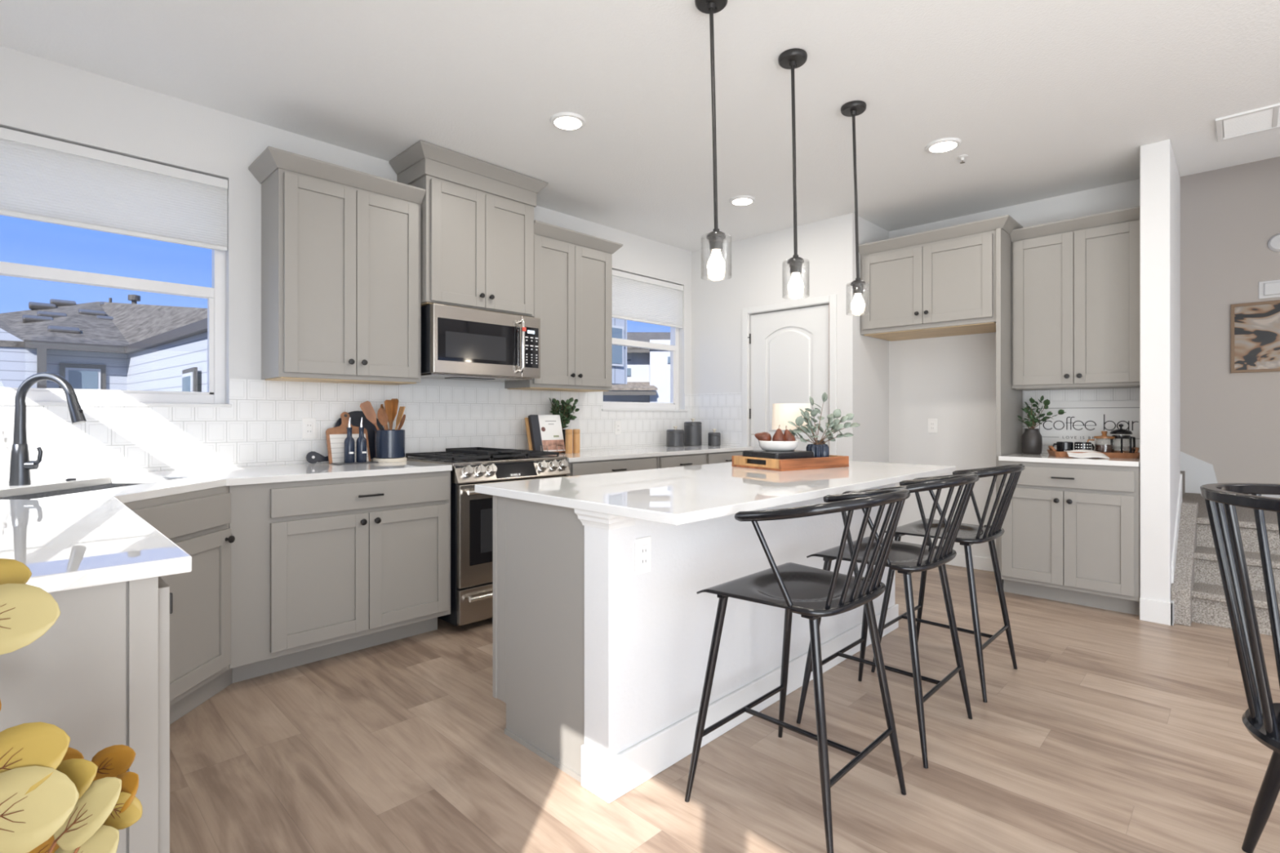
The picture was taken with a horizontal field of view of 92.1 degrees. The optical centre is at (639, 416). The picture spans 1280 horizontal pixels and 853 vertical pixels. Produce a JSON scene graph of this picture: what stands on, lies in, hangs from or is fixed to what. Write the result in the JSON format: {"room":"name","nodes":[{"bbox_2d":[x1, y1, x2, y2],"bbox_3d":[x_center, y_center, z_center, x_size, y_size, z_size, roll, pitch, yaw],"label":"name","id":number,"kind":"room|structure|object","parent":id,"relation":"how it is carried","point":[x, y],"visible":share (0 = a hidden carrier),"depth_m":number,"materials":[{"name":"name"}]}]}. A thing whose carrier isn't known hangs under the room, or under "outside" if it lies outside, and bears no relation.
{"room":"kitchen","nodes":[
{"label":"kitchen","id":0,"kind":"room"},
{"bbox_2d":[8,444,31,485],"bbox_3d":[-2.370,0.181,2.358,0.060,0.160,0.060,0,0,-1],"label":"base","id":1,"kind":"object","parent":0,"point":[20,464],"depth_m":2.34,"materials":[{"name":"grey metal"}]},
{"bbox_2d":[0,45,691,497],"bbox_3d":[-1.325,-0.256,4.127,0.160,3.023,5.270,0,0,44],"label":"wall","id":2,"kind":"structure","parent":0,"point":[39,96],"depth_m":3.19,"materials":[{"name":"white paint"}]},
{"bbox_2d":[0,127,227,404],"bbox_3d":[-2.603,-0.651,2.807,0.123,1.172,1.215,0,0,44],"label":"window","id":3,"kind":"structure","parent":2,"relation":"in","point":[42,179],"depth_m":2.90,"materials":[{"name":"white plastic"}]},
{"bbox_2d":[0,400,231,407],"bbox_3d":[-2.576,-0.056,2.773,0.080,0.019,1.245,0,0,44],"label":"window sill","id":4,"kind":"structure","parent":2,"relation":"attached to","point":[2,402],"depth_m":2.88,"materials":[{"name":"white"}]},
{"bbox_2d":[248,146,426,385],"bbox_3d":[-1.655,-0.755,3.415,0.365,1.122,0.807,0,0,44],"label":"upper cabinet","id":5,"kind":"object","parent":2,"relation":"attached to","point":[341,246],"visible":1,"depth_m":3.28,"materials":[{"name":"grey paint"}]},
{"bbox_2d":[0,378,692,478],"bbox_3d":[-1.254,0.022,4.080,0.008,0.478,4.982,0,0,44],"label":"backsplash","id":6,"kind":"structure","parent":2,"relation":"attached to","point":[263,424],"depth_m":3.36,"materials":[{"name":"tile"}]},
{"bbox_2d":[302,417,315,438],"bbox_3d":[-1.854,0.065,3.455,0.008,0.116,0.072,0,0,44],"label":"wall outlet","id":7,"kind":"object","parent":6,"relation":"attached to","point":[308,424],"visible":1,"depth_m":3.45,"materials":[{"name":"white plastic"}]},
{"bbox_2d":[389,140,548,316],"bbox_3d":[-1.080,-1.114,3.957,0.427,0.902,0.896,0,0,44],"label":"upper cabinet","id":8,"kind":"object","parent":2,"relation":"attached to","point":[477,215],"visible":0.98,"depth_m":3.78,"materials":[{"name":"grey paint"}]},
{"bbox_2d":[421,303,540,382],"bbox_3d":[-1.050,-0.447,3.946,0.466,0.412,0.757,0,0,44],"label":"microwave","id":9,"kind":"object","parent":8,"relation":"attached to","point":[458,343],"visible":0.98,"depth_m":3.77,"materials":[{"name":"silver metal"}]},
{"bbox_2d":[524,336,537,364],"bbox_3d":[-0.709,-0.433,4.037,0.001,0.173,0.102,0,0,44],"label":"control panel","id":10,"kind":"object","parent":9,"relation":"attached to","point":[531,342],"depth_m":4.04,"materials":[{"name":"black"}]},
{"bbox_2d":[504,220,622,391],"bbox_3d":[-0.545,-0.755,4.547,0.365,1.122,0.817,0,0,44],"label":"upper cabinet","id":11,"kind":"object","parent":2,"relation":"attached to","point":[573,269],"visible":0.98,"depth_m":4.41,"materials":[{"name":"grey paint"}]},
{"bbox_2d":[602,269,683,409],"bbox_3d":[0.004,-0.651,5.466,0.123,1.172,1.033,0,0,44],"label":"window","id":12,"kind":"structure","parent":2,"relation":"in","point":[636,298],"depth_m":5.49,"materials":[{"name":"white plastic"}]},
{"bbox_2d":[601,408,687,411],"bbox_3d":[0.042,-0.056,5.441,0.084,0.019,1.080,0,0,44],"label":"window sill","id":13,"kind":"structure","parent":2,"relation":"attached to","point":[602,409],"depth_m":5.37,"materials":[{"name":"white"}]},
{"bbox_2d":[0,0,1279,251],"bbox_3d":[2.404,-1.668,2.138,7.950,0.200,7.650,0,0,44],"label":"ceiling","id":14,"kind":"structure","parent":0,"point":[1043,99],"depth_m":2.88,"materials":[{"name":"white paint"}]},
{"bbox_2d":[550,111,585,130],"bbox_3d":[-0.382,-1.561,3.270,0.188,0.014,0.188,0,0,44],"label":"recessed light","id":15,"kind":"object","parent":14,"relation":"in","point":[566,121],"visible":1,"depth_m":3.25,"materials":[{"name":"white plastic"}]},
{"bbox_2d":[554,116,581,129],"bbox_3d":[-0.382,-1.560,3.270,0.144,0.011,0.144,0,0,44],"label":"diffuser","id":16,"kind":"object","parent":15,"relation":"attached to","point":[560,122],"depth_m":3.26,"materials":[{"name":"white plastic"}]},
{"bbox_2d":[694,0,727,275],"bbox_3d":[0.276,-1.046,2.317,0.124,1.043,0.150,0,0,44],"label":"pendant light","id":17,"kind":"object","parent":14,"relation":"hanging from","point":[716,266],"visible":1,"depth_m":2.31,"materials":[{"name":"brown metal"}]},
{"bbox_2d":[708,235,723,251],"bbox_3d":[0.288,-0.651,2.329,0.055,0.047,0.055,0,0,44],"label":"socket","id":18,"kind":"object","parent":17,"relation":"attached to","point":[715,242],"depth_m":2.31,"materials":[{"name":"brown metal"}]},
{"bbox_2d":[728,195,755,205],"bbox_3d":[0.742,-1.561,4.466,0.188,0.014,0.188,0,0,44],"label":"recessed light","id":19,"kind":"object","parent":14,"relation":"in","point":[744,200],"visible":1,"depth_m":4.44,"materials":[{"name":"white plastic"}]},
{"bbox_2d":[777,48,807,295],"bbox_3d":[0.672,-1.046,2.693,0.124,1.043,0.146,0,0,44],"label":"pendant light","id":20,"kind":"object","parent":14,"relation":"hanging from","point":[794,58],"visible":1,"depth_m":2.69,"materials":[{"name":"brown metal"}]},
{"bbox_2d":[840,100,866,312],"bbox_3d":[1.096,-1.046,3.135,0.124,1.043,0.170,0,0,44],"label":"pendant light","id":21,"kind":"object","parent":14,"relation":"hanging from","point":[855,108],"visible":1,"depth_m":3.13,"materials":[{"name":"brown metal"}]},
{"bbox_2d":[924,137,961,153],"bbox_3d":[1.749,-1.561,3.559,0.188,0.014,0.188,0,0,44],"label":"recessed light","id":22,"kind":"object","parent":14,"relation":"in","point":[944,144],"visible":1,"depth_m":3.54,"materials":[{"name":"white plastic"}]},
{"bbox_2d":[929,142,956,152],"bbox_3d":[1.749,-1.560,3.559,0.144,0.011,0.144,0,0,44],"label":"diffuser","id":23,"kind":"object","parent":22,"relation":"attached to","point":[935,147],"depth_m":3.56,"materials":[{"name":"white plastic"}]},
{"bbox_2d":[1215,102,1279,142],"bbox_3d":[3.438,-1.562,3.093,0.800,0.012,0.350,0,0,44],"label":"ceiling vent","id":24,"kind":"object","parent":14,"relation":"in","point":[1268,117],"visible":1,"depth_m":3.28,"materials":[{"name":"white metal"}]},
{"bbox_2d":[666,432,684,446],"bbox_3d":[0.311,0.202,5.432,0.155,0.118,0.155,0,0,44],"label":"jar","id":25,"kind":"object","parent":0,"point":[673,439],"depth_m":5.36,"materials":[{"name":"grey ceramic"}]},
{"bbox_2d":[169,564,1279,852],"bbox_3d":[2.404,1.215,2.138,7.950,0.080,7.650,0,0,44],"label":"floor","id":26,"kind":"structure","parent":0,"point":[1111,731],"depth_m":2.09,"materials":[{"name":"brown wood"}]},
{"bbox_2d":[0,558,142,852],"bbox_3d":[-0.750,0.685,0.710,0.270,0.980,0.561,0,0,-27],"label":"plant","id":27,"kind":"object","parent":26,"relation":"on","point":[53,799],"visible":1,"depth_m":0.80,"materials":[{"name":"yellow plant"}]},
{"bbox_2d":[0,576,173,852],"bbox_3d":[-1.525,0.733,1.343,1.208,0.884,0.694,0,0,44],"label":"base cabinet","id":28,"kind":"object","parent":26,"relation":"on","point":[100,674],"visible":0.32,"depth_m":1.09,"materials":[{"name":"grey paint"}]},
{"bbox_2d":[0,460,452,592],"bbox_3d":[-1.416,0.276,2.236,2.338,0.030,2.122,0,0,44],"label":"countertop","id":29,"kind":"structure","parent":28,"relation":"on","point":[86,539],"depth_m":1.56,"materials":[{"name":"stone"}]},
{"bbox_2d":[8,372,86,485],"bbox_3d":[-2.262,0.046,2.359,0.275,0.430,0.060,0,0,-1],"label":"kitchen faucet","id":30,"kind":"object","parent":29,"relation":"on","point":[20,465],"visible":1,"depth_m":2.35,"materials":[{"name":"grey metal"}]},
{"bbox_2d":[0,484,137,499],"bbox_3d":[-2.112,0.404,2.310,0.371,0.223,0.746,0,0,-1],"label":"sink","id":31,"kind":"object","parent":29,"relation":"in","point":[36,495],"visible":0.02,"depth_m":2.46,"materials":[{"name":"silver metal"}]},
{"bbox_2d":[306,410,384,463],"bbox_3d":[-1.691,0.114,3.558,0.077,0.296,0.446,0,0,45],"label":"cutting board","id":32,"kind":"object","parent":29,"relation":"on","point":[313,457],"visible":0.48,"depth_m":3.62,"materials":[{"name":"black wood"}]},
{"bbox_2d":[325,412,370,463],"bbox_3d":[-1.665,0.118,3.511,0.105,0.289,0.224,0,0,44],"label":"cutting board","id":33,"kind":"object","parent":29,"relation":"on","point":[335,437],"visible":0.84,"depth_m":3.47,"materials":[{"name":"brown wood"}]},
{"bbox_2d":[331,461,378,464],"bbox_3d":[-1.587,0.258,3.438,0.090,0.006,0.220,0,0,44],"label":"serving slab","id":34,"kind":"object","parent":29,"relation":"on","point":[366,462],"visible":0.96,"depth_m":3.41,"materials":[{"name":"grey ceramic"}]},
{"bbox_2d":[343,417,355,462],"bbox_3d":[-1.608,0.130,3.415,0.056,0.250,0.054,0,0,44],"label":"oil bottle","id":35,"kind":"object","parent":34,"relation":"on","point":[349,442],"visible":1,"depth_m":3.40,"materials":[{"name":"blue glass"}]},
{"bbox_2d":[355,417,366,462],"bbox_3d":[-1.560,0.130,3.454,0.056,0.250,0.054,0,0,34],"label":"oil bottle","id":36,"kind":"object","parent":34,"relation":"on","point":[361,442],"visible":1,"depth_m":3.44,"materials":[{"name":"blue glass"}]},
{"bbox_2d":[373,457,406,462],"bbox_3d":[-1.461,0.251,3.602,0.184,0.020,0.184,0,0,44],"label":"coaster","id":37,"kind":"object","parent":29,"relation":"on","point":[397,460],"visible":0.67,"depth_m":3.53,"materials":[{"name":"beige stone"}]},
{"bbox_2d":[374,429,404,458],"bbox_3d":[-1.461,0.159,3.602,0.166,0.163,0.166,0,0,44],"label":"utensil crock","id":38,"kind":"object","parent":37,"relation":"on","point":[388,444],"visible":0.98,"depth_m":3.53,"materials":[{"name":"blue ceramic"}]},
{"bbox_2d":[360,400,379,430],"bbox_3d":[-1.514,0.069,3.547,0.182,0.319,0.025,0,0,-41],"label":"wooden spatula","id":39,"kind":"object","parent":38,"relation":"in","point":[366,407],"visible":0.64,"depth_m":3.52,"materials":[{"name":"brown wood"}]},
{"bbox_2d":[124,485,235,724],"bbox_3d":[-2.193,0.733,2.315,1.097,0.884,1.127,0,0,44],"label":"base cabinet","id":40,"kind":"object","parent":26,"relation":"on","point":[197,522],"visible":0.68,"depth_m":2.41,"materials":[{"name":"grey paint"}]},
{"bbox_2d":[229,471,450,683],"bbox_3d":[-1.601,0.733,3.194,0.712,0.884,1.020,0,0,44],"label":"base cabinet","id":41,"kind":"object","parent":26,"relation":"on","point":[322,569],"visible":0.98,"depth_m":2.91,"materials":[{"name":"grey paint"}]},
{"bbox_2d":[405,448,570,626],"bbox_3d":[-0.944,0.680,3.823,0.760,0.910,0.790,0,0,44],"label":"gas range","id":42,"kind":"object","parent":26,"relation":"on","point":[471,512],"visible":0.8,"depth_m":3.41,"materials":[{"name":"silver metal"}]},
{"bbox_2d":[445,447,521,455],"bbox_3d":[-0.983,0.214,3.857,0.575,0.022,0.235,0,0,44],"label":"griddle","id":43,"kind":"object","parent":42,"relation":"on","point":[478,451],"visible":1,"depth_m":3.79,"materials":[{"name":"grey metal"}]},
{"bbox_2d":[406,456,567,466],"bbox_3d":[-0.975,0.262,3.854,0.671,0.017,0.790,0,0,44],"label":"cooktop","id":44,"kind":"object","parent":42,"relation":"in","point":[497,460],"depth_m":3.60,"materials":[{"name":"black metal"}]},
{"bbox_2d":[565,456,657,476],"bbox_3d":[-0.387,0.733,4.433,0.712,0.884,0.840,0,0,44],"label":"base cabinet","id":45,"kind":"object","parent":26,"relation":"on","point":[584,468],"visible":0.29,"depth_m":4.17,"materials":[{"name":"grey paint"}]},
{"bbox_2d":[549,444,753,462],"bbox_3d":[0.022,0.276,4.878,0.694,0.030,2.053,0,0,44],"label":"countertop","id":46,"kind":"structure","parent":45,"relation":"on","point":[605,454],"depth_m":4.68,"materials":[{"name":"stone"}]},
{"bbox_2d":[524,417,565,453],"bbox_3d":[-0.668,0.139,4.400,0.270,0.264,0.149,0,0,-40],"label":"book stand","id":47,"kind":"object","parent":46,"relation":"on","point":[526,421],"visible":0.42,"depth_m":4.35,"materials":[{"name":"brown wood"}]},
{"bbox_2d":[528,414,564,451],"bbox_3d":[-0.666,0.124,4.410,0.244,0.274,0.110,0,0,-40],"label":"cookbook","id":48,"kind":"object","parent":47,"relation":"on","point":[546,430],"visible":0.83,"depth_m":4.39,"materials":[{"name":"white paper"}]},
{"bbox_2d":[542,440,564,450],"bbox_3d":[-0.616,0.202,4.399,0.179,0.073,0.001,0,-16,-40],"label":"picture","id":49,"kind":"object","parent":48,"relation":"attached to","point":[551,444],"depth_m":4.40},
{"bbox_2d":[549,397,579,450],"bbox_3d":[-0.575,0.059,4.592,0.163,0.403,0.268,0,0,34],"label":"potted plant","id":50,"kind":"object","parent":46,"relation":"on","point":[566,409],"visible":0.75,"depth_m":4.57,"materials":[{"name":"green plant"}]},
{"bbox_2d":[666,426,684,446],"bbox_3d":[0.311,0.172,5.432,0.155,0.178,0.155,0,0,44],"label":"canister","id":51,"kind":"object","parent":46,"relation":"on","point":[675,437],"visible":0.98,"depth_m":5.37,"materials":[{"name":"grey ceramic"}]},
{"bbox_2d":[684,417,702,445],"bbox_3d":[0.478,0.138,5.580,0.160,0.246,0.160,0,0,44],"label":"canister","id":52,"kind":"object","parent":46,"relation":"on","point":[692,430],"visible":0.99,"depth_m":5.51,"materials":[{"name":"grey metal"}]},
{"bbox_2d":[657,453,705,468],"bbox_3d":[0.106,0.733,4.935,0.712,0.884,0.560,0,0,44],"label":"base cabinet","id":53,"kind":"object","parent":26,"relation":"on","point":[668,461],"visible":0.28,"depth_m":4.68,"materials":[{"name":"grey paint"}]},
{"bbox_2d":[493,484,898,803],"bbox_3d":[0.436,0.733,2.880,0.676,0.884,2.206,0,0,44],"label":"kitchen island","id":54,"kind":"object","parent":26,"relation":"on","point":[599,666],"visible":0.56,"depth_m":2.13,"materials":[{"name":"grey paint"}]},
{"bbox_2d":[635,536,651,575],"bbox_3d":[0.011,0.448,1.990,0.008,0.116,0.072,0,0,44],"label":"wall outlet","id":55,"kind":"object","parent":54,"relation":"attached to","point":[642,545],"visible":1,"depth_m":1.99,"materials":[{"name":"white plastic"}]},
{"bbox_2d":[475,460,955,525],"bbox_3d":[0.512,0.276,2.803,1.027,0.030,2.230,0,0,44],"label":"island countertop","id":56,"kind":"structure","parent":54,"relation":"on","point":[682,495],"depth_m":2.26,"materials":[{"name":"stone"}]},
{"bbox_2d":[731,454,848,471],"bbox_3d":[0.784,0.233,3.224,0.490,0.055,0.356,0,0,-33],"label":"serving tray","id":57,"kind":"object","parent":56,"relation":"on","point":[832,461],"visible":0.87,"depth_m":3.07,"materials":[{"name":"brown wood"}]},
{"bbox_2d":[742,449,813,464],"bbox_3d":[0.709,0.213,3.174,0.270,0.074,0.250,0,0,-33],"label":"book","id":58,"kind":"object","parent":57,"relation":"in","point":[794,454],"visible":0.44,"depth_m":3.09,"materials":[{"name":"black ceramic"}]},
{"bbox_2d":[758,440,798,451],"bbox_3d":[0.712,0.149,3.176,0.202,0.052,0.202,0,0,44],"label":"fruit bowl","id":59,"kind":"object","parent":58,"relation":"on","point":[771,446],"visible":0.95,"depth_m":3.10,"materials":[{"name":"white ceramic"}]},
{"bbox_2d":[787,391,860,457],"bbox_3d":[0.966,0.060,3.279,0.401,0.381,0.158,0,0,15],"label":"potted plant","id":60,"kind":"object","parent":57,"relation":"on","point":[820,450],"visible":0.95,"depth_m":3.28,"materials":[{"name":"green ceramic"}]},
{"bbox_2d":[771,403,810,430],"bbox_3d":[0.880,0.093,3.583,0.224,0.335,0.224,0,0,44],"label":"table lamp","id":61,"kind":"object","parent":56,"relation":"on","point":[782,413],"visible":0.48,"depth_m":3.49,"materials":[{"name":"white fabric"}]},
{"bbox_2d":[705,450,743,464],"bbox_3d":[0.525,0.733,5.363,0.712,0.884,0.630,0,0,44],"label":"base cabinet","id":62,"kind":"object","parent":26,"relation":"on","point":[717,457],"visible":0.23,"depth_m":5.04,"materials":[{"name":"grey paint"}]},
{"bbox_2d":[684,488,910,852],"bbox_3d":[0.520,0.692,1.889,0.549,0.969,0.561,0,0,44],"label":"bar stool","id":63,"kind":"object","parent":26,"relation":"on","point":[813,593],"visible":1,"depth_m":1.82,"materials":[{"name":"black metal"}]},
{"bbox_2d":[796,473,979,768],"bbox_3d":[0.984,0.692,2.368,0.549,0.969,0.561,0,0,44],"label":"bar stool","id":64,"kind":"object","parent":26,"relation":"on","point":[906,558],"visible":0.73,"depth_m":2.26,"materials":[{"name":"black metal"}]},
{"bbox_2d":[871,463,1025,702],"bbox_3d":[1.448,0.692,2.842,0.549,0.969,0.561,0,0,44],"label":"bar stool","id":65,"kind":"object","parent":26,"relation":"on","point":[968,535],"visible":0.77,"depth_m":2.74,"materials":[{"name":"black metal"}]},
{"bbox_2d":[995,227,1022,591],"bbox_3d":[2.604,-0.043,4.340,0.028,2.437,0.575,0,0,44],"label":"panel","id":66,"kind":"object","parent":26,"relation":"on","point":[1009,401],"visible":0.43,"depth_m":4.19,"materials":[{"name":"grey paint"}]},
{"bbox_2d":[999,460,1139,615],"bbox_3d":[2.839,0.733,4.039,0.726,0.884,0.667,0,0,44],"label":"base cabinet","id":67,"kind":"object","parent":26,"relation":"on","point":[1071,535],"visible":0.89,"depth_m":3.79,"materials":[{"name":"grey paint"}]},
{"bbox_2d":[998,452,1139,466],"bbox_3d":[2.850,0.276,4.048,0.724,0.030,0.642,0,0,44],"label":"countertop","id":68,"kind":"structure","parent":67,"relation":"on","point":[1042,457],"depth_m":3.84,"materials":[{"name":"stone"}]},
{"bbox_2d":[1017,395,1065,453],"bbox_3d":[2.781,0.057,4.275,0.299,0.408,0.144,0,0,44],"label":"potted plant","id":69,"kind":"object","parent":68,"relation":"on","point":[1031,440],"visible":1,"depth_m":4.28,"materials":[{"name":"green plant"}]},
{"bbox_2d":[1047,445,1139,458],"bbox_3d":[2.951,0.228,4.025,0.471,0.065,0.294,0,0,24],"label":"tray","id":70,"kind":"object","parent":68,"relation":"on","point":[1052,451],"visible":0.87,"depth_m":3.89,"materials":[{"name":"brown wood"}]},
{"bbox_2d":[1063,449,1110,458],"bbox_3d":[2.851,0.237,3.945,0.216,0.048,0.190,0,0,26],"label":"tea towel","id":71,"kind":"object","parent":70,"relation":"on","point":[1089,453],"visible":0.98,"depth_m":3.90,"materials":[{"name":"white fabric"}]},
{"bbox_2d":[1086,431,1115,452],"bbox_3d":[2.990,0.173,4.001,0.149,0.158,0.112,0,0,44],"label":"glass teapot","id":72,"kind":"object","parent":70,"relation":"on","point":[1099,447],"visible":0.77,"depth_m":3.96,"materials":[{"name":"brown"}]},
{"bbox_2d":[1109,423,1135,453],"bbox_3d":[3.088,0.149,3.950,0.127,0.206,0.116,0,0,44],"label":"press","id":73,"kind":"object","parent":70,"relation":"on","point":[1120,431],"visible":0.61,"depth_m":3.92,"materials":[{"name":"black metal"}]},
{"bbox_2d":[1170,501,1198,626],"bbox_3d":[3.321,0.865,3.756,0.084,0.620,0.775,0,0,44],"label":"stair stringer","id":74,"kind":"object","parent":26,"relation":"on","point":[1181,588],"visible":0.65,"depth_m":3.60,"materials":[{"name":"carpet"}]},
{"bbox_2d":[1182,492,1204,513],"bbox_3d":[3.305,0.905,5.351,2.340,0.540,1.500,0,0,44],"label":"stair landing","id":75,"kind":"structure","parent":26,"relation":"on","point":[1191,497],"depth_m":4.79,"materials":[{"name":"carpet"}]},
{"bbox_2d":[1191,501,1279,635],"bbox_3d":[4.497,0.905,3.709,1.660,0.540,2.176,0,0,44],"label":"stairs","id":76,"kind":"structure","parent":26,"relation":"on","point":[1209,605],"depth_m":3.63,"materials":[{"name":"carpet"}]},
{"bbox_2d":[1200,483,1279,852],"bbox_3d":[1.642,0.679,1.423,0.517,0.999,0.566,0,0,44],"label":"dining chair","id":77,"kind":"object","parent":26,"relation":"on","point":[1261,718],"visible":1,"depth_m":1.54,"materials":[{"name":"black metal"}]},
{"bbox_2d":[691,213,859,461],"bbox_3d":[1.106,-0.191,5.350,1.600,2.753,0.120,0,0,44],"label":"wall","id":78,"kind":"structure","parent":0,"point":[757,272],"depth_m":5.28,"materials":[{"name":"white paint"}]},
{"bbox_2d":[692,391,742,446],"bbox_3d":[0.702,0.022,5.657,0.577,0.478,0.008,0,0,44],"label":"backsplash","id":79,"kind":"structure","parent":78,"relation":"attached to","point":[720,411],"depth_m":5.61,"materials":[{"name":"tile"}]},
{"bbox_2d":[747,304,829,454],"bbox_3d":[1.209,0.138,5.171,0.807,2.059,0.111,0,0,44],"label":"door","id":80,"kind":"structure","parent":78,"relation":"in","point":[789,349],"depth_m":5.16,"materials":[{"name":"white wood"}]},
{"bbox_2d":[742,294,836,455],"bbox_3d":[1.222,0.109,5.143,0.889,2.133,0.014,0,0,44],"label":"door frame","id":81,"kind":"structure","parent":78,"relation":"attached to","point":[832,299],"depth_m":5.02,"materials":[{"name":"white"}]},
{"bbox_2d":[859,217,888,462],"bbox_3d":[1.880,-0.196,5.068,0.100,2.743,0.560,0,0,44],"label":"wall","id":82,"kind":"structure","parent":0,"point":[873,352],"depth_m":5.01,"materials":[{"name":"white paint"}]},
{"bbox_2d":[888,178,1139,558],"bbox_3d":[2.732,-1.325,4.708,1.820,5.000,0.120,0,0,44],"label":"wall","id":83,"kind":"structure","parent":0,"point":[951,380],"depth_m":4.86,"materials":[{"name":"white paint"}]},
{"bbox_2d":[858,214,1023,341],"bbox_3d":[2.272,-0.985,4.649,1.040,0.696,0.600,0,0,44],"label":"upper cabinet","id":84,"kind":"object","parent":83,"relation":"attached to","point":[940,282],"visible":0.99,"depth_m":4.46,"materials":[{"name":"grey paint"}]},
{"bbox_2d":[945,553,994,572],"bbox_3d":[2.168,1.125,4.691,1.060,0.100,0.694,0,0,44],"label":"baseboard","id":85,"kind":"structure","parent":83,"relation":"attached to","point":[983,563],"depth_m":4.75,"materials":[{"name":"white wood"}]},
{"bbox_2d":[1009,205,1139,391],"bbox_3d":[2.943,-0.739,4.145,0.726,1.099,0.370,0,0,44],"label":"upper cabinet","id":86,"kind":"object","parent":83,"relation":"attached to","point":[1075,282],"visible":0.94,"depth_m":4.03,"materials":[{"name":"grey paint"}]},
{"bbox_2d":[1024,387,1139,453],"bbox_3d":[3.080,0.028,4.278,0.720,0.466,0.008,0,0,44],"label":"backsplash","id":87,"kind":"structure","parent":83,"relation":"attached to","point":[1126,393],"depth_m":4.28,"materials":[{"name":"tile"}]},
{"bbox_2d":[1034,400,1139,447],"bbox_3d":[3.094,0.047,4.246,0.648,0.312,0.015,0,0,44],"label":"coffee sign","id":88,"kind":"object","parent":87,"relation":"attached to","point":[1082,420],"visible":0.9,"depth_m":4.24,"materials":[{"name":"white"}]},
{"bbox_2d":[1171,474,1182,583],"bbox_3d":[3.293,0.705,3.780,0.010,0.660,0.699,0,0,44],"label":"baseboard","id":89,"kind":"structure","parent":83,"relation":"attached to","point":[1180,492],"depth_m":3.74,"materials":[{"name":"white"}]},
{"bbox_2d":[1139,139,1180,602],"bbox_3d":[3.214,-0.196,3.802,0.133,2.743,0.780,0,0,44],"label":"wall column","id":90,"kind":"structure","parent":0,"point":[1159,175],"depth_m":3.54,"materials":[{"name":"white paint"}]},
{"bbox_2d":[1139,597,1173,626],"bbox_3d":[2.965,1.110,3.538,0.148,0.130,0.085,0,0,44],"label":"baseboard","id":91,"kind":"structure","parent":90,"relation":"attached to","point":[1153,611],"depth_m":3.50,"materials":[{"name":"white wood"}]},
{"bbox_2d":[1180,156,1279,484],"bbox_3d":[4.904,-1.285,4.939,8.000,5.080,0.150,0,0,44],"label":"wall","id":92,"kind":"structure","parent":0,"point":[1230,422],"depth_m":4.99,"materials":[{"name":"beige paint"}]},
{"bbox_2d":[1180,451,1279,497],"bbox_3d":[5.056,0.331,4.673,2.190,0.609,0.015,0,0,44],"label":"baseboard","id":93,"kind":"structure","parent":92,"relation":"attached to","point":[1198,473],"depth_m":5.10,"materials":[{"name":"white"}]},
{"bbox_2d":[1231,300,1279,373],"bbox_3d":[4.973,-0.625,4.744,0.620,0.550,0.030,0,0,44],"label":"wall art","id":94,"kind":"object","parent":92,"relation":"attached to","point":[1255,326],"visible":1,"depth_m":4.86,"materials":[{"name":"brown"}]},
{"bbox_2d":[1258,280,1279,298],"bbox_3d":[4.951,-0.992,4.758,0.250,0.135,0.040,0,0,44],"label":"door chime","id":95,"kind":"object","parent":92,"relation":"attached to","point":[1267,289],"visible":1,"depth_m":4.79,"materials":[{"name":"white plastic"}]},
{"label":"outside","id":96,"kind":"structure","parent":0,"visible":0},
{"bbox_3d":[-24.858,4.275,44.718,89.400,0.200,100.000,0,0,44],"label":"ground","id":97,"kind":"structure","parent":96,"visible":0},
{"bbox_2d":[0,294,207,391],"bbox_3d":[-12.541,-0.125,12.482,12.478,8.600,9.200,0,0,44],"label":"house","id":98,"kind":"structure","parent":97,"relation":"on","point":[93,345],"depth_m":13.39,"materials":[{"name":"grey"}]},
{"bbox_2d":[22,315,53,323],"bbox_3d":[-14.587,-2.336,14.949,0.402,0.242,0.540,0,0,44],"label":"roof vent","id":99,"kind":"object","parent":98,"relation":"attached to","point":[26,318],"depth_m":14.81,"materials":[{"name":"grey metal"}]},
{"bbox_2d":[28,302,56,310],"bbox_3d":[-16.239,-2.986,16.764,0.402,0.242,0.540,0,0,44],"label":"roof vent","id":100,"kind":"object","parent":98,"relation":"attached to","point":[32,305],"depth_m":16.64,"materials":[{"name":"grey metal"}]},
{"bbox_2d":[36,311,66,317],"bbox_3d":[-14.748,-2.516,15.471,0.402,0.242,0.540,0,0,44],"label":"roof vent","id":101,"kind":"object","parent":98,"relation":"attached to","point":[52,314],"depth_m":15.38,"materials":[{"name":"grey metal"}]},
{"bbox_2d":[49,298,76,306],"bbox_3d":[-16.224,-3.176,17.351,0.402,0.242,0.540,0,0,44],"label":"roof vent","id":102,"kind":"object","parent":98,"relation":"attached to","point":[59,303],"depth_m":17.23,"materials":[{"name":"grey metal"}]},
{"bbox_2d":[47,325,80,333],"bbox_3d":[-13.079,-1.936,14.002,0.402,0.242,0.540,0,0,44],"label":"roof vent","id":103,"kind":"object","parent":98,"relation":"attached to","point":[67,330],"depth_m":13.91,"materials":[{"name":"grey metal"}]},
{"bbox_2d":[612,317,626,385],"bbox_3d":[-3.971,-0.075,13.848,7.250,8.500,4.350,0,0,44],"label":"house","id":104,"kind":"structure","parent":97,"relation":"on","point":[619,326],"depth_m":12.82,"materials":[{"name":"white"}]},
{"bbox_2d":[603,332,670,403],"bbox_3d":[1.024,0.175,26.525,7.000,8.000,6.900,0,0,-1],"label":"house","id":105,"kind":"structure","parent":97,"relation":"on","point":[648,371],"depth_m":23.48,"materials":[{"name":"grey"}]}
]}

